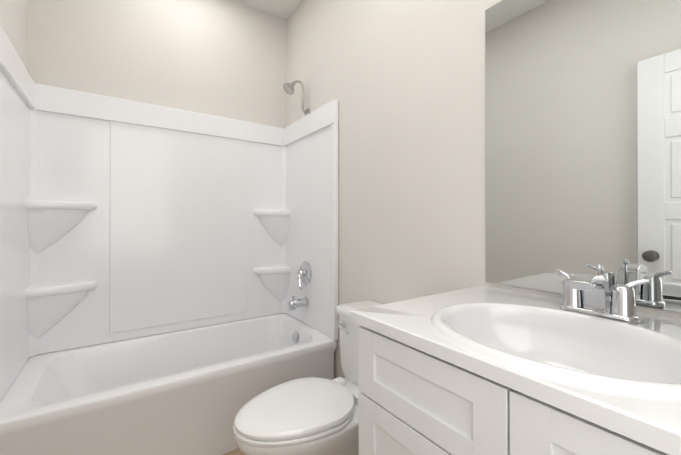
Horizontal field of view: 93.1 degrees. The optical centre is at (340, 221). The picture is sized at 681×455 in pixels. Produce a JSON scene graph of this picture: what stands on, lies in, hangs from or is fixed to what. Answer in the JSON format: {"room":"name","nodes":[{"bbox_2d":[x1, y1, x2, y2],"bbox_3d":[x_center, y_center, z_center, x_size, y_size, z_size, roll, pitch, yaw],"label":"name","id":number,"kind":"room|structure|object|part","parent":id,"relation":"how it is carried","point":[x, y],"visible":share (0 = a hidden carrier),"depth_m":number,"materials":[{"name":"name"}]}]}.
{"room":"bathroom","nodes":[
{"label":"bathroom","id":0,"kind":"room"},
{"bbox_2d":[0,0,27,68],"bbox_3d":[-0.960,-0.251,0.577,0.120,2.800,2.760,0,0,-35],"label":"wall","id":1,"kind":"structure","parent":0,"point":[13,18],"depth_m":1.56,"materials":[{"name":"paint"}]},
{"bbox_2d":[27,0,285,354],"bbox_3d":[-1.105,-0.245,2.229,1.764,2.800,0.120,0,0,-35],"label":"wall","id":2,"kind":"structure","parent":0,"point":[224,58],"depth_m":2.14,"materials":[{"name":"paint"}]},
{"bbox_2d":[222,448,244,454],"bbox_3d":[-0.319,1.211,1.089,1.764,0.120,2.880,0,0,-35],"label":"floor","id":3,"kind":"structure","parent":0,"point":[237,451],"depth_m":1.61,"materials":[{"name":"brown wood"}]},
{"bbox_2d":[0,24,337,454],"bbox_3d":[-0.852,0.203,1.862,1.518,1.902,0.761,0,0,-35],"label":"bathtub","id":4,"kind":"object","parent":3,"relation":"on","point":[123,220],"visible":0.98,"depth_m":1.94,"materials":[{"name":"white plastic"}]},
{"bbox_2d":[26,281,96,338],"bbox_3d":[-1.522,0.503,1.773,0.290,0.320,0.118,0,0,-35],"label":"shelf","id":5,"kind":"object","parent":4,"relation":"attached to","point":[54,309],"depth_m":1.78,"materials":[{"name":"white plastic"}]},
{"bbox_2d":[26,199,96,253],"bbox_3d":[-1.522,0.043,1.774,0.290,0.320,0.118,0,0,-35],"label":"shelf","id":6,"kind":"object","parent":4,"relation":"attached to","point":[53,226],"depth_m":1.78,"materials":[{"name":"white plastic"}]},
{"bbox_2d":[253,266,290,301],"bbox_3d":[-0.521,0.506,2.466,0.260,0.320,0.118,0,0,-35],"label":"shelf","id":7,"kind":"object","parent":4,"relation":"attached to","point":[270,283],"depth_m":2.47,"materials":[{"name":"white plastic"}]},
{"bbox_2d":[253,209,290,245],"bbox_3d":[-0.521,0.066,2.467,0.260,0.320,0.118,0,0,-35],"label":"shelf","id":8,"kind":"object","parent":4,"relation":"attached to","point":[271,227],"depth_m":2.48,"materials":[{"name":"white plastic"}]},
{"bbox_2d":[233,300,381,454],"bbox_3d":[-0.053,0.782,1.353,0.776,0.740,0.408,0,0,-35],"label":"toilet","id":9,"kind":"object","parent":3,"relation":"on","point":[310,416],"visible":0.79,"depth_m":1.21,"materials":[{"name":"white ceramic"}]},
{"bbox_3d":[-0.158,0.730,1.280,0.520,0.049,0.374,0,0,-35],"label":"seat lid","id":10,"kind":"part","parent":9,"relation":"part of","materials":[{"name":"white plastic"}]},
{"bbox_3d":[0.016,0.499,1.529,0.036,0.035,0.102,0,0,-35],"label":"lever","id":11,"kind":"part","parent":9,"relation":"part of","materials":[{"name":"silver metal"}]},
{"bbox_3d":[0.173,0.584,1.510,0.226,0.343,0.408,0,0,-35],"label":"tank","id":12,"kind":"part","parent":9,"relation":"part of","materials":[{"name":"white ceramic"}]},
{"bbox_2d":[351,264,680,454],"bbox_3d":[0.514,0.628,0.690,0.607,1.042,0.832,0,0,-35],"label":"bathroom vanity","id":13,"kind":"object","parent":3,"relation":"on","point":[587,364],"visible":1,"depth_m":0.67,"materials":[{"name":"white paint"}]},
{"bbox_2d":[556,264,649,323],"bbox_3d":[0.609,0.171,0.786,0.137,0.126,0.192,0,0,-35],"label":"faucet","id":14,"kind":"object","parent":13,"relation":"on","point":[586,298],"depth_m":0.78,"materials":[{"name":"silver metal"}]},
{"bbox_2d":[237,0,301,18],"bbox_3d":[-0.319,-1.709,1.100,1.764,0.120,2.880,0,0,-35],"label":"ceiling","id":15,"kind":"structure","parent":0,"point":[283,9],"depth_m":2.45,"materials":[{"name":"white paint"}]},
{"bbox_2d":[286,0,680,378],"bbox_3d":[0.391,-0.247,1.513,0.120,2.800,2.760,0,0,-35],"label":"wall","id":16,"kind":"structure","parent":0,"point":[402,82],"depth_m":1.54,"materials":[{"name":"paint"}]},
{"bbox_2d":[283,80,309,115],"bbox_3d":[-0.310,-0.872,2.255,0.186,0.248,0.086,0,0,-35],"label":"shower head","id":17,"kind":"object","parent":16,"relation":"attached to","point":[288,88],"visible":0.98,"depth_m":2.25},
{"bbox_2d":[485,0,680,311],"bbox_3d":[0.764,-0.282,0.860,0.006,1.000,0.801,0,0,-35],"label":"mirror","id":18,"kind":"object","parent":16,"relation":"attached to","point":[583,129],"visible":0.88,"depth_m":0.94,"materials":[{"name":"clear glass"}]}
]}

